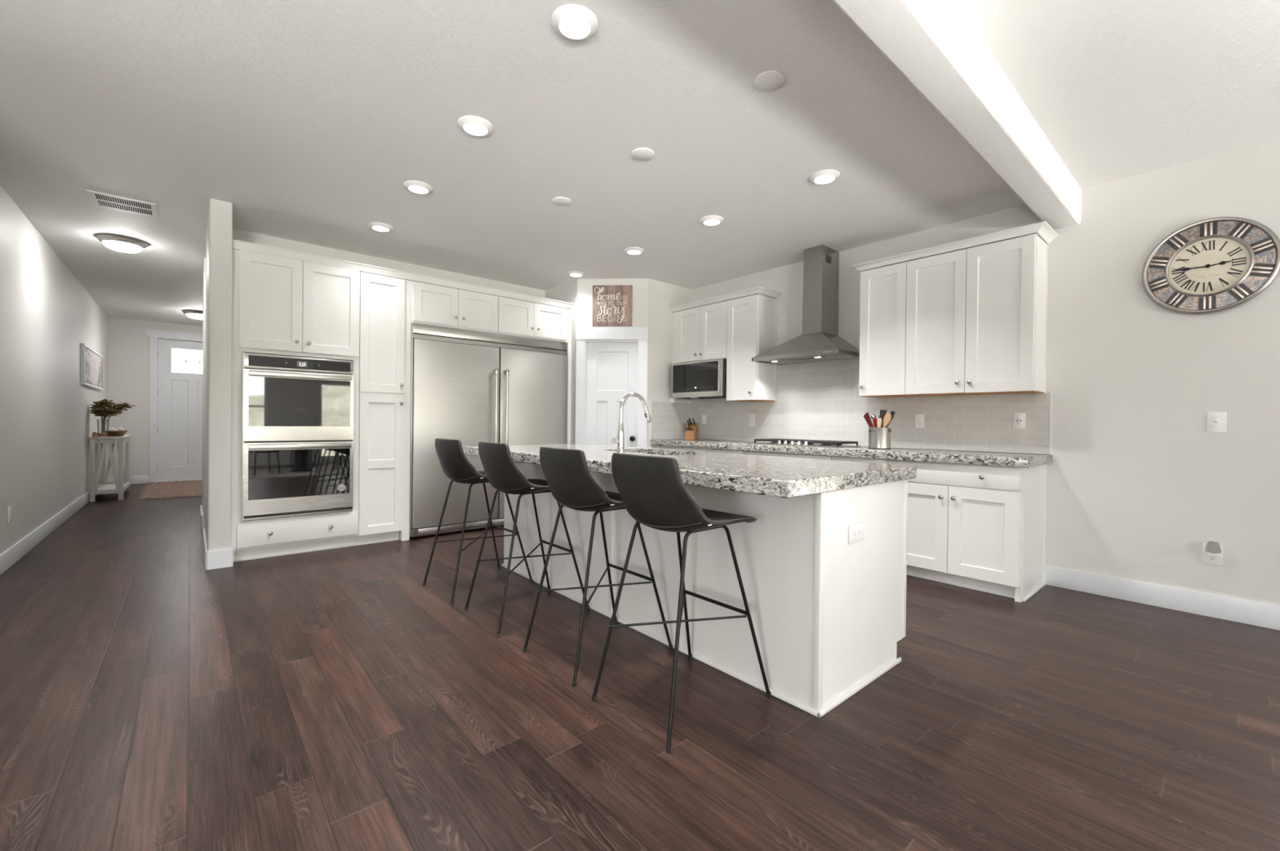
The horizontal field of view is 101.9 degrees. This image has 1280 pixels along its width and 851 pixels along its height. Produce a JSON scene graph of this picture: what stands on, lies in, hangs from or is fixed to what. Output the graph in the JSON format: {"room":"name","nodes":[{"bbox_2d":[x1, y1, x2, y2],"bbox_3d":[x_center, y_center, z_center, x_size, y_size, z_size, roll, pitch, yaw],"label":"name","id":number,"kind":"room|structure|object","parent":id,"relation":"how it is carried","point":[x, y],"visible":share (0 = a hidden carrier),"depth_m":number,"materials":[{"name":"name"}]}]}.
{"room":"kitchen","nodes":[
{"label":"kitchen","id":0,"kind":"room"},
{"bbox_2d":[0,185,107,555],"bbox_3d":[-6.055,-0.351,5.308,0.140,2.784,8.760,0,1,-41],"label":"wall","id":1,"kind":"structure","parent":0,"point":[46,423],"depth_m":4.69,"materials":[{"name":"white paint"}]},
{"bbox_2d":[8,506,11,523],"bbox_3d":[-4.766,0.674,3.927,0.009,0.118,0.076,0,1,-41],"label":"outlet plate","id":2,"kind":"object","parent":1,"relation":"attached to","point":[9,508],"visible":1,"depth_m":3.91,"materials":[{"name":"plastic"}]},
{"bbox_2d":[0,478,108,575],"bbox_3d":[-5.965,0.974,5.314,0.014,0.137,8.620,0,1,-41],"label":"baseboard","id":3,"kind":"structure","parent":1,"relation":"attached to","point":[10,557],"depth_m":4.62,"materials":[{"name":"white paint"}]},
{"bbox_2d":[80,342,103,390],"bbox_3d":[-7.512,-0.777,7.129,0.036,0.510,1.830,0,1,-41],"label":"framed picture","id":4,"kind":"object","parent":1,"relation":"attached to","point":[91,362],"visible":1,"depth_m":6.95,"materials":[{"name":"white paper"}]},
{"bbox_2d":[107,316,202,477],"bbox_3d":[-7.812,-0.397,9.488,2.675,2.784,0.140,0,1,-41],"label":"wall","id":5,"kind":"structure","parent":0,"point":[128,342],"depth_m":8.76,"materials":[{"name":"white paint"}]},
{"bbox_2d":[108,475,148,484],"bbox_3d":[-8.593,0.924,8.731,0.484,0.137,0.014,0,1,-41],"label":"baseboard","id":6,"kind":"structure","parent":5,"relation":"attached to","point":[135,479],"depth_m":8.79,"materials":[{"name":"white paint"}]},
{"bbox_2d":[146,328,202,483],"bbox_3d":[-7.997,-0.323,9.285,1.192,2.635,0.126,0,1,-41],"label":"trim","id":7,"kind":"structure","parent":5,"relation":"attached to","point":[153,335],"depth_m":8.91,"materials":[{"name":"white paint"}]},
{"bbox_2d":[156,338,202,481],"bbox_3d":[-7.998,-0.263,9.278,0.936,2.475,0.086,0,1,-41],"label":"door","id":8,"kind":"structure","parent":5,"relation":"in","point":[180,395],"depth_m":9.17,"materials":[{"name":"white paint"}]},
{"bbox_2d":[201,198,232,551],"bbox_3d":[-4.059,-0.327,4.948,0.137,2.784,2.697,0,1,-41],"label":"wall","id":9,"kind":"structure","parent":0,"point":[219,283],"depth_m":3.94,"materials":[{"name":"white paint"}]},
{"bbox_2d":[200,505,204,528],"bbox_3d":[-4.699,0.985,5.670,0.151,0.137,0.828,0,1,-41],"label":"baseboard","id":10,"kind":"structure","parent":9,"relation":"attached to","point":[202,516],"depth_m":5.32,"materials":[{"name":"white paint"}]},
{"bbox_2d":[202,528,233,569],"bbox_3d":[-3.533,1.006,4.333,0.165,0.137,1.075,0,1,-41],"label":"baseboard","id":11,"kind":"structure","parent":9,"relation":"attached to","point":[223,558],"depth_m":3.94,"materials":[{"name":"white paint"}]},
{"bbox_2d":[232,228,545,297],"bbox_3d":[-2.385,-0.314,5.622,3.270,2.784,0.140,0,1,-41],"label":"wall","id":12,"kind":"structure","parent":0,"point":[239,235],"depth_m":5.25,"materials":[{"name":"white paint"}]},
{"bbox_2d":[545,280,577,444],"bbox_3d":[-0.932,-0.304,6.334,0.140,2.784,0.685,0,1,-41],"label":"wall","id":13,"kind":"structure","parent":0,"point":[566,292],"depth_m":6.06,"materials":[{"name":"white paint"}]},
{"bbox_2d":[577,278,648,341],"bbox_3d":[-0.324,-0.295,6.034,0.819,2.784,0.120,1,0,4],"label":"wall","id":14,"kind":"structure","parent":0,"point":[640,286],"depth_m":5.97,"materials":[{"name":"white paint"}]},
{"bbox_2d":[586,342,637,447],"bbox_3d":[-0.331,0.062,6.004,0.594,2.050,0.116,1,0,4],"label":"door","id":15,"kind":"structure","parent":14,"relation":"in","point":[611,367],"depth_m":6.03,"materials":[{"name":"white paint"}]},
{"bbox_2d":[575,327,648,448],"bbox_3d":[-0.330,-0.016,6.024,0.835,2.226,0.144,1,0,4],"label":"trim","id":16,"kind":"structure","parent":14,"relation":"attached to","point":[582,334],"depth_m":5.95,"materials":[{"name":"white paint"}]},
{"bbox_2d":[592,284,632,326],"bbox_3d":[-0.317,-1.374,5.954,0.457,0.467,0.024,1,0,4],"label":"wall sign","id":17,"kind":"object","parent":14,"relation":"attached to","point":[612,305],"visible":1,"depth_m":5.94,"materials":[{"name":"brown wood"}]},
{"bbox_2d":[0,484,1279,850],"bbox_3d":[-2.456,1.157,2.601,10.700,0.120,17.720,0,1,-41],"label":"floor","id":18,"kind":"structure","parent":0,"point":[152,699],"depth_m":1.97,"materials":[{"name":"brown wood"}]},
{"bbox_2d":[88,435,130,502],"bbox_3d":[-7.568,0.581,7.432,0.327,0.862,1.130,0,1,-41],"label":"console table","id":19,"kind":"object","parent":18,"relation":"on","point":[123,484],"visible":0.91,"depth_m":7.09,"materials":[{"name":"white wood"}]},
{"bbox_2d":[91,432,99,437],"bbox_3d":[-7.324,0.122,6.985,0.070,0.065,0.055,0,1,-41],"label":"wooden block","id":20,"kind":"object","parent":19,"relation":"on","point":[94,434],"visible":1,"depth_m":6.97,"materials":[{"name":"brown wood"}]},
{"bbox_2d":[97,419,108,437],"bbox_3d":[-7.292,0.034,7.048,0.114,0.239,0.113,0,1,-41],"label":"glass vase","id":21,"kind":"object","parent":19,"relation":"on","point":[101,435],"visible":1,"depth_m":7.02,"materials":[{"name":"clear glass"}]},
{"bbox_2d":[88,399,136,433],"bbox_3d":[-7.213,-0.126,7.100,0.458,0.464,0.369,0,1,-41],"label":"bunch","id":22,"kind":"object","parent":21,"relation":"in","point":[104,408],"visible":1,"depth_m":7.03,"materials":[{"name":"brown plant"}]},
{"bbox_2d":[94,481,129,494],"bbox_3d":[-7.572,0.889,7.434,0.311,0.055,1.110,0,1,-41],"label":"shelf","id":23,"kind":"object","parent":19,"relation":"attached to","point":[104,487],"depth_m":7.25,"materials":[{"name":"white wood"}]},
{"bbox_2d":[105,430,127,436],"bbox_3d":[-7.463,0.111,7.390,0.236,0.077,0.520,0,1,-41],"label":"wooden bowl","id":24,"kind":"object","parent":19,"relation":"on","point":[111,433],"visible":0.74,"depth_m":7.27,"materials":[{"name":"brown wood"}]},
{"bbox_2d":[108,427,117,431],"bbox_3d":[-7.436,0.076,7.314,0.104,0.089,0.103,0,1,-41],"label":"decorative ball","id":25,"kind":"object","parent":24,"relation":"in","point":[110,428],"visible":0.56,"depth_m":7.29,"materials":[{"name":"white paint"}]},
{"bbox_2d":[115,427,124,431],"bbox_3d":[-7.452,0.071,7.439,0.104,0.089,0.103,0,1,-41],"label":"decorative ball","id":26,"kind":"object","parent":24,"relation":"in","point":[117,428],"visible":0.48,"depth_m":7.41,"materials":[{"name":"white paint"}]},
{"bbox_2d":[137,480,202,499],"bbox_3d":[-7.199,0.993,8.299,1.151,0.030,2.394,0,1,-41],"label":"shag rug","id":27,"kind":"object","parent":18,"relation":"on","point":[176,489],"visible":0.66,"depth_m":7.97,"materials":[{"name":"brown carpet"}]},
{"bbox_2d":[231,248,359,562],"bbox_3d":[-3.025,-0.148,4.541,0.893,2.452,0.658,0,1,-41],"label":"tall cabinet","id":28,"kind":"object","parent":18,"relation":"on","point":[281,306],"visible":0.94,"depth_m":4.27,"materials":[{"name":"white paint"}]},
{"bbox_2d":[241,352,354,520],"bbox_3d":[-2.984,0.087,4.511,0.775,1.327,0.665,0,1,-41],"label":"double oven","id":29,"kind":"object","parent":28,"relation":"in","point":[298,412],"visible":1,"depth_m":4.28,"materials":[{"name":"silver metal"}]},
{"bbox_2d":[232,239,573,309],"bbox_3d":[-1.987,-1.399,5.059,3.131,0.059,0.106,0,1,-41],"label":"crown molding","id":30,"kind":"structure","parent":28,"relation":"attached to","point":[237,245],"depth_m":4.75,"materials":[{"name":"white paint"}]},
{"bbox_2d":[355,271,411,546],"bbox_3d":[-2.520,-0.145,4.977,0.439,2.452,0.658,0,1,-41],"label":"pantry cabinet","id":31,"kind":"object","parent":18,"relation":"on","point":[384,302],"visible":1,"depth_m":4.75,"materials":[{"name":"white paint"}]},
{"bbox_2d":[422,438,533,602],"bbox_3d":[-1.122,0.596,3.617,0.596,1.015,0.472,0,1,-44],"label":"bar stool","id":32,"kind":"object","parent":18,"relation":"on","point":[455,466],"visible":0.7,"depth_m":3.42,"materials":[{"name":"black plastic"}]},
{"bbox_2d":[409,323,568,538],"bbox_3d":[-1.665,0.059,5.657,1.744,2.052,0.698,0,1,-41],"label":"refrigerator","id":33,"kind":"object","parent":18,"relation":"on","point":[471,388],"visible":0.63,"depth_m":5.28,"materials":[{"name":"silver metal"}]},
{"bbox_2d":[411,280,497,333],"bbox_3d":[-2.014,-1.171,5.400,0.871,0.396,0.658,0,1,-41],"label":"upper cabinet","id":34,"kind":"object","parent":33,"relation":"on","point":[434,305],"visible":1,"depth_m":5.14,"materials":[{"name":"white paint"}]},
{"bbox_2d":[497,296,568,342],"bbox_3d":[-1.354,-1.168,5.971,0.872,0.396,0.658,0,1,-41],"label":"upper cabinet","id":35,"kind":"object","parent":33,"relation":"on","point":[516,317],"visible":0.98,"depth_m":5.72,"materials":[{"name":"white paint"}]},
{"bbox_2d":[464,441,589,634],"bbox_3d":[-0.676,0.604,3.134,0.596,1.015,0.471,0,1,-41],"label":"bar stool","id":36,"kind":"object","parent":18,"relation":"on","point":[500,470],"visible":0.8,"depth_m":2.95,"materials":[{"name":"black plastic"}]},
{"bbox_2d":[567,308,571,444],"bbox_3d":[-1.031,-0.139,6.300,0.052,2.452,0.608,0,1,-41],"label":"end panel","id":37,"kind":"object","parent":18,"relation":"on","point":[569,324],"visible":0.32,"depth_m":6.07,"materials":[{"name":"white paint"}]},
{"bbox_2d":[522,447,673,687],"bbox_3d":[-0.203,0.613,2.587,0.596,1.015,0.471,0,1,-41],"label":"bar stool","id":38,"kind":"object","parent":18,"relation":"on","point":[570,481],"visible":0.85,"depth_m":2.40,"materials":[{"name":"black plastic"}]},
{"bbox_2d":[652,445,707,452],"bbox_3d":[0.637,0.670,5.890,0.658,0.876,0.834,0,1,-41],"label":"base cabinet","id":39,"kind":"object","parent":18,"relation":"on","point":[704,450],"visible":0.04,"depth_m":5.67,"materials":[{"name":"white paint"}]},
{"bbox_2d":[591,453,770,753],"bbox_3d":[0.178,0.620,2.147,0.596,1.015,0.471,0,1,-41],"label":"bar stool","id":40,"kind":"object","parent":18,"relation":"on","point":[652,490],"visible":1,"depth_m":1.97,"materials":[{"name":"black leather"}]},
{"bbox_2d":[502,461,907,718],"bbox_3d":[0.129,0.682,3.310,0.846,0.876,2.720,0,1,-41],"label":"kitchen island","id":41,"kind":"object","parent":18,"relation":"on","point":[828,614],"visible":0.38,"depth_m":2.34,"materials":[{"name":"white paint"}]},
{"bbox_2d":[462,444,916,498],"bbox_3d":[-0.001,0.211,3.286,1.122,0.062,2.885,0,1,-41],"label":"island countertop","id":42,"kind":"structure","parent":41,"relation":"on","point":[786,477],"depth_m":2.36,"materials":[{"name":"stone"}]},
{"bbox_2d":[612,392,652,453],"bbox_3d":[-0.049,-0.023,3.497,0.322,0.401,0.078,0,1,-41],"label":"faucet","id":43,"kind":"object","parent":42,"relation":"on","point":[620,440],"visible":1,"depth_m":3.41,"materials":[{"name":"silver metal"}]},
{"bbox_2d":[848,521,864,544],"bbox_3d":[0.921,0.456,2.204,0.128,0.082,0.009,0,1,-41],"label":"outlet plate","id":44,"kind":"object","parent":41,"relation":"attached to","point":[856,531],"visible":1,"depth_m":2.20,"materials":[{"name":"plastic"}]},
{"bbox_2d":[853,529,857,537],"bbox_3d":[0.908,0.456,2.189,0.025,0.033,0.003,0,1,-41],"label":"receptacle","id":45,"kind":"object","parent":44,"relation":"attached to","point":[855,531],"depth_m":2.19,"materials":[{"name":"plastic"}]},
{"bbox_2d":[857,528,861,536],"bbox_3d":[0.937,0.456,2.214,0.025,0.033,0.003,0,1,-41],"label":"receptacle","id":46,"kind":"object","parent":44,"relation":"attached to","point":[859,530],"depth_m":2.21,"materials":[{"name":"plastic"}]},
{"bbox_2d":[706,448,744,454],"bbox_3d":[1.064,0.678,5.397,0.658,0.876,0.465,0,1,-41],"label":"base cabinet","id":47,"kind":"object","parent":18,"relation":"on","point":[716,451],"visible":0.06,"depth_m":5.19,"materials":[{"name":"white paint"}]},
{"bbox_2d":[742,450,832,460],"bbox_3d":[1.517,0.686,4.873,0.658,0.876,0.917,0,1,-41],"label":"base cabinet","id":48,"kind":"object","parent":18,"relation":"on","point":[745,452],"visible":0.02,"depth_m":4.63,"materials":[{"name":"white paint"}]},
{"bbox_2d":[831,456,888,464],"bbox_3d":[1.968,0.694,4.352,0.658,0.876,0.458,0,1,-41],"label":"base cabinet","id":49,"kind":"object","parent":18,"relation":"on","point":[833,458],"visible":0.04,"depth_m":4.14,"materials":[{"name":"white paint"}]},
{"bbox_2d":[888,459,1047,602],"bbox_3d":[2.403,0.702,3.850,0.658,0.876,0.867,0,1,-41],"label":"base cabinet","id":50,"kind":"object","parent":18,"relation":"on","point":[982,528],"visible":0.91,"depth_m":3.57,"materials":[{"name":"white paint"}]},
{"bbox_2d":[650,439,1052,467],"bbox_3d":[1.539,0.217,4.854,0.658,0.062,3.572,0,1,-41],"label":"countertop","id":51,"kind":"structure","parent":50,"relation":"on","point":[979,458],"depth_m":4.03,"materials":[{"name":"stone"}]},
{"bbox_2d":[684,423,697,439],"bbox_3d":[0.615,0.069,6.189,0.110,0.194,0.135,1,0,24],"label":"knife block","id":52,"kind":"object","parent":51,"relation":"on","point":[690,435],"visible":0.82,"depth_m":6.14,"materials":[{"name":"brown wood"}]},
{"bbox_2d":[746,438,861,448],"bbox_3d":[1.521,0.162,4.887,0.462,0.046,0.925,0,1,-41],"label":"cooktop","id":53,"kind":"object","parent":51,"relation":"in","point":[820,443],"visible":1,"depth_m":4.73,"materials":[{"name":"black metal"}]},
{"bbox_2d":[868,427,891,449],"bbox_3d":[1.989,0.105,4.309,0.170,0.177,0.170,0,1,-41],"label":"utensil crock","id":54,"kind":"object","parent":51,"relation":"on","point":[879,438],"visible":0.95,"depth_m":4.24,"materials":[{"name":"silver metal"}]},
{"bbox_2d":[863,412,873,427],"bbox_3d":[1.942,0.037,4.340,0.035,0.299,0.163,0,1,-45],"label":"spatula","id":55,"kind":"object","parent":54,"relation":"in","point":[866,416],"visible":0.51,"depth_m":4.36,"materials":[{"name":"red plastic"}]},
{"bbox_2d":[870,414,875,419],"bbox_3d":[1.983,0.045,4.349,0.044,0.281,0.102,0,1,-41],"label":"scoop","id":56,"kind":"object","parent":54,"relation":"in","point":[873,416],"visible":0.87,"depth_m":4.36,"materials":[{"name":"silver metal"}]},
{"bbox_2d":[872,417,877,427],"bbox_3d":[1.971,0.061,4.321,0.058,0.248,0.044,0,0,-20],"label":"spatula","id":57,"kind":"object","parent":54,"relation":"in","point":[875,420],"visible":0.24,"depth_m":4.31,"materials":[{"name":"red plastic"}]},
{"bbox_2d":[876,417,881,427],"bbox_3d":[1.965,0.062,4.269,0.021,0.247,0.054,1,0,-5],"label":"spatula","id":58,"kind":"object","parent":54,"relation":"in","point":[879,420],"visible":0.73,"depth_m":4.25,"materials":[{"name":"white wood"}]},
{"bbox_2d":[878,413,885,427],"bbox_3d":[2.003,0.043,4.298,0.022,0.284,0.072,0,0,-26],"label":"spatula","id":59,"kind":"object","parent":54,"relation":"in","point":[881,415],"visible":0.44,"depth_m":4.29,"materials":[{"name":"brown plastic"}]},
{"bbox_2d":[880,409,886,414],"bbox_3d":[2.019,0.027,4.332,0.034,0.316,0.063,0,0,-20],"label":"serving fork","id":60,"kind":"object","parent":54,"relation":"in","point":[882,411],"visible":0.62,"depth_m":4.33,"materials":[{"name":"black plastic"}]},
{"bbox_2d":[882,413,891,427],"bbox_3d":[2.007,0.043,4.271,0.022,0.288,0.133,0,0,-30],"label":"wooden spoon","id":61,"kind":"object","parent":54,"relation":"in","point":[887,418],"visible":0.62,"depth_m":4.24,"materials":[{"name":"brown wood"}]},
{"bbox_2d":[885,411,894,427],"bbox_3d":[2.029,0.034,4.289,0.021,0.308,0.152,0,0,-35],"label":"ladle","id":62,"kind":"object","parent":54,"relation":"in","point":[892,413],"visible":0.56,"depth_m":4.24,"materials":[{"name":"black plastic"}]},
{"bbox_2d":[0,0,1279,326],"bbox_3d":[-2.899,-1.754,2.900,10.400,0.120,18.820,0,1,-41],"label":"ceiling","id":63,"kind":"structure","parent":0,"point":[312,118],"depth_m":2.85,"materials":[{"name":"white paint"}]},
{"bbox_2d":[85,189,158,217],"bbox_3d":[-3.990,-1.709,4.017,0.372,0.007,0.353,0,1,-41],"label":"ceiling vent","id":64,"kind":"object","parent":63,"relation":"in","point":[97,199],"visible":1,"depth_m":4.01,"materials":[{"name":"plastic"}]},
{"bbox_2d":[96,233,148,253],"bbox_3d":[-4.818,-1.669,4.835,0.343,0.114,0.343,0,1,-41],"label":"flush light","id":65,"kind":"object","parent":63,"relation":"attached to","point":[122,244],"visible":1,"depth_m":4.75,"materials":[{"name":"white glass"}]},
{"bbox_2d":[182,310,203,319],"bbox_3d":[-6.902,-1.713,8.125,0.404,0.114,0.404,0,1,-41],"label":"flush light","id":66,"kind":"object","parent":63,"relation":"attached to","point":[196,314],"visible":0.65,"depth_m":7.99,"materials":[{"name":"white glass"}]},
{"bbox_2d":[368,222,392,231],"bbox_3d":[-2.208,-1.685,4.421,0.190,0.022,0.190,0,1,-41],"label":"recessed light","id":67,"kind":"object","parent":63,"relation":"in","point":[380,227],"visible":1,"depth_m":4.38,"materials":[{"name":"plastic"}]},
{"bbox_2d":[403,180,432,194],"bbox_3d":[-1.563,-1.673,3.660,0.190,0.022,0.190,0,1,-41],"label":"recessed light","id":68,"kind":"object","parent":63,"relation":"in","point":[417,187],"visible":1,"depth_m":3.63,"materials":[{"name":"plastic"}]},
{"bbox_2d":[457,115,493,136],"bbox_3d":[-0.916,-1.661,2.893,0.190,0.022,0.190,0,1,-41],"label":"recessed light","id":69,"kind":"object","parent":63,"relation":"in","point":[472,125],"visible":1,"depth_m":2.86,"materials":[{"name":"plastic"}]},
{"bbox_2d":[552,196,571,205],"bbox_3d":[-0.582,-1.669,3.865,0.141,0.012,0.141,0,1,-41],"label":"ceiling plate","id":70,"kind":"object","parent":63,"relation":"attached to","point":[560,201],"visible":1,"depth_m":3.85,"materials":[{"name":"plastic"}]},
{"bbox_2d":[551,4,597,40],"bbox_3d":[-0.269,-1.650,2.138,0.190,0.022,0.190,0,1,-41],"label":"recessed light","id":71,"kind":"object","parent":63,"relation":"in","point":[575,22],"visible":1,"depth_m":2.11,"materials":[{"name":"plastic"}]},
{"bbox_2d":[567,271,584,276],"bbox_3d":[-0.711,-1.678,5.760,0.190,0.022,0.190,0,1,-41],"label":"recessed light","id":72,"kind":"object","parent":63,"relation":"in","point":[573,273],"visible":1,"depth_m":5.71,"materials":[{"name":"plastic"}]},
{"bbox_2d":[624,247,644,254],"bbox_3d":[-0.057,-1.666,4.967,0.190,0.022,0.190,0,1,-41],"label":"recessed light","id":73,"kind":"object","parent":63,"relation":"in","point":[631,251],"visible":1,"depth_m":4.92,"materials":[{"name":"plastic"}]},
{"bbox_2d":[631,147,654,160],"bbox_3d":[0.018,-1.659,3.172,0.141,0.012,0.141,0,1,-41],"label":"ceiling plate","id":74,"kind":"object","parent":63,"relation":"attached to","point":[640,153],"visible":1,"depth_m":3.16,"materials":[{"name":"plastic"}]},
{"bbox_2d":[700,215,723,226],"bbox_3d":[0.582,-1.654,4.205,0.190,0.022,0.190,0,1,-41],"label":"recessed light","id":75,"kind":"object","parent":63,"relation":"in","point":[709,220],"visible":1,"depth_m":4.17,"materials":[{"name":"plastic"}]},
{"bbox_2d":[754,70,784,90],"bbox_3d":[0.619,-1.648,2.482,0.141,0.012,0.141,0,1,-41],"label":"ceiling plate","id":76,"kind":"object","parent":63,"relation":"attached to","point":[770,80],"visible":1,"depth_m":2.47,"materials":[{"name":"plastic"}]},
{"bbox_2d":[809,169,839,184],"bbox_3d":[1.224,-1.643,3.443,0.190,0.022,0.190,0,1,-41],"label":"recessed light","id":77,"kind":"object","parent":63,"relation":"in","point":[824,176],"visible":1,"depth_m":3.41,"materials":[{"name":"plastic"}]},
{"bbox_2d":[831,0,1081,230],"bbox_3d":[-0.800,-1.538,0.376,10.070,0.234,0.178,0,1,-41],"label":"ceiling beam","id":78,"kind":"structure","parent":63,"relation":"attached to","point":[934,45],"depth_m":2.25,"materials":[{"name":"white paint"}]},
{"bbox_2d":[646,278,691,448],"bbox_3d":[0.309,-0.290,6.231,0.718,2.784,0.150,0,1,-41],"label":"wall","id":79,"kind":"structure","parent":0,"point":[662,296],"depth_m":6.10,"materials":[{"name":"white paint"}]},
{"bbox_2d":[650,401,651,439],"bbox_3d":[0.128,-0.059,5.984,0.004,0.442,0.012,0,1,-41],"label":"trim","id":80,"kind":"structure","parent":79,"relation":"attached to","point":[651,402],"depth_m":5.98,"materials":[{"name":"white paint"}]},
{"bbox_2d":[670,399,691,403],"bbox_3d":[0.516,-0.294,6.268,0.353,0.044,0.079,0,1,-41],"label":"strip","id":81,"kind":"object","parent":79,"relation":"attached to","point":[673,401],"visible":1,"depth_m":6.27,"materials":[{"name":"white paint"}]},
{"bbox_2d":[690,139,1279,605],"bbox_3d":[3.792,-0.231,2.855,0.150,2.784,9.840,0,1,-41],"label":"wall","id":82,"kind":"structure","parent":0,"point":[1137,483],"depth_m":3.43,"materials":[{"name":"white paint"}]},
{"bbox_2d":[671,300,728,364],"bbox_3d":[0.766,-1.031,5.968,0.374,0.626,0.845,0,1,-41],"label":"upper cabinet","id":83,"kind":"object","parent":82,"relation":"attached to","point":[699,333],"visible":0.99,"depth_m":5.83,"materials":[{"name":"white paint"}]},
{"bbox_2d":[671,359,726,399],"bbox_3d":[0.770,-0.513,5.924,0.422,0.404,0.752,0,1,-41],"label":"microwave","id":84,"kind":"object","parent":83,"relation":"attached to","point":[703,380],"visible":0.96,"depth_m":5.75,"materials":[{"name":"silver metal"}]},
{"bbox_2d":[668,286,782,312],"bbox_3d":[0.912,-1.366,5.786,0.393,0.046,1.302,0,1,-41],"label":"crown molding","id":85,"kind":"structure","parent":83,"relation":"attached to","point":[760,291],"depth_m":5.51,"materials":[{"name":"white paint"}]},
{"bbox_2d":[701,414,706,424],"bbox_3d":[0.766,-0.073,6.229,0.008,0.114,0.070,0,1,-41],"label":"switch plate","id":86,"kind":"object","parent":82,"relation":"attached to","point":[704,416],"visible":1,"depth_m":6.22,"materials":[{"name":"plastic"}]},
{"bbox_2d":[726,293,777,401],"bbox_3d":[1.171,-0.799,5.499,0.374,1.074,0.396,0,1,-41],"label":"upper cabinet","id":87,"kind":"object","parent":82,"relation":"attached to","point":[752,320],"visible":0.99,"depth_m":5.38,"materials":[{"name":"white paint"}]},
{"bbox_2d":[747,413,755,426],"bbox_3d":[1.225,-0.059,5.698,0.008,0.142,0.100,0,1,-41],"label":"outlet plate","id":88,"kind":"object","parent":82,"relation":"attached to","point":[751,417],"visible":1,"depth_m":5.70,"materials":[{"name":"plastic"}]},
{"bbox_2d":[751,244,859,365],"bbox_3d":[1.586,-1.140,4.921,0.506,1.040,0.908,0,1,-41],"label":"range hood","id":89,"kind":"object","parent":82,"relation":"attached to","point":[820,340],"visible":0.99,"depth_m":4.82,"materials":[{"name":"silver metal"}]},
{"bbox_2d":[825,254,831,263],"bbox_3d":[1.752,-1.548,4.822,0.100,0.068,0.002,0,1,-41],"label":"vent","id":90,"kind":"object","parent":89,"relation":"attached to","point":[828,257],"depth_m":4.82,"materials":[{"name":"grey metal"}]},
{"bbox_2d":[858,261,917,398],"bbox_3d":[2.121,-0.783,4.402,0.374,1.072,0.379,0,1,-41],"label":"upper cabinet","id":91,"kind":"object","parent":82,"relation":"attached to","point":[883,290],"visible":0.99,"depth_m":4.30,"materials":[{"name":"white paint"}]},
{"bbox_2d":[915,414,924,427],"bbox_3d":[2.363,-0.037,4.383,0.008,0.115,0.072,0,1,-41],"label":"outlet plate","id":92,"kind":"object","parent":82,"relation":"attached to","point":[919,419],"visible":1,"depth_m":4.38,"materials":[{"name":"plastic"}]},
{"bbox_2d":[905,233,1048,396],"bbox_3d":[2.521,-0.776,3.940,0.374,1.072,0.840,0,1,-41],"label":"upper cabinet","id":93,"kind":"object","parent":82,"relation":"attached to","point":[976,317],"visible":1,"depth_m":3.78,"materials":[{"name":"white paint"}]},
{"bbox_2d":[850,221,1058,271],"bbox_3d":[2.394,-1.339,4.074,0.393,0.046,1.343,0,1,-41],"label":"crown molding","id":94,"kind":"structure","parent":93,"relation":"attached to","point":[1044,231],"depth_m":3.81,"materials":[{"name":"white paint"}]},
{"bbox_2d":[1013,413,1025,429],"bbox_3d":[2.819,-0.034,3.857,0.008,0.117,0.074,0,1,-41],"label":"outlet plate","id":95,"kind":"object","parent":82,"relation":"attached to","point":[1019,419],"visible":1,"depth_m":3.85,"materials":[{"name":"plastic"}]},
{"bbox_2d":[1048,392,1051,454],"bbox_3d":[2.945,-0.015,3.724,0.012,0.442,0.004,0,1,-41],"label":"trim","id":96,"kind":"structure","parent":82,"relation":"attached to","point":[1051,393],"depth_m":3.72,"materials":[{"name":"white paint"}]},
{"bbox_2d":[1044,565,1279,631],"bbox_3d":[3.365,1.085,3.231,0.014,0.137,1.355,0,1,-41],"label":"baseboard","id":97,"kind":"structure","parent":82,"relation":"attached to","point":[1235,610],"depth_m":3.26,"materials":[{"name":"white paint"}]},
{"bbox_2d":[1142,217,1279,315],"bbox_3d":[3.436,-0.963,3.140,0.040,0.574,0.574,0,1,-41],"label":"wall clock","id":98,"kind":"object","parent":82,"relation":"attached to","point":[1213,265],"visible":1,"depth_m":3.12,"materials":[{"name":"metal"}]},
{"bbox_2d":[1202,542,1222,565],"bbox_3d":[3.455,0.777,3.133,0.009,0.124,0.082,0,1,-41],"label":"outlet plate","id":99,"kind":"object","parent":82,"relation":"attached to","point":[1218,561],"visible":0.7,"depth_m":3.13,"materials":[{"name":"plastic"}]},
{"bbox_2d":[1208,555,1216,559],"bbox_3d":[3.453,0.797,3.131,0.003,0.025,0.033,0,1,-41],"label":"receptacle","id":100,"kind":"object","parent":99,"relation":"attached to","point":[1210,557],"depth_m":3.13,"materials":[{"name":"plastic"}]},
{"bbox_2d":[1205,541,1221,556],"bbox_3d":[3.436,0.739,3.109,0.049,0.083,0.062,0,1,-41],"label":"air freshener","id":101,"kind":"object","parent":99,"relation":"attached to","point":[1213,548],"visible":1,"depth_m":3.10,"materials":[{"name":"grey plastic"}]},
{"bbox_2d":[1206,412,1226,432],"bbox_3d":[3.464,-0.020,3.120,0.018,0.124,0.081,0,1,-41],"label":"light switch","id":102,"kind":"object","parent":82,"relation":"attached to","point":[1215,421],"visible":1,"depth_m":3.12,"materials":[{"name":"plastic"}]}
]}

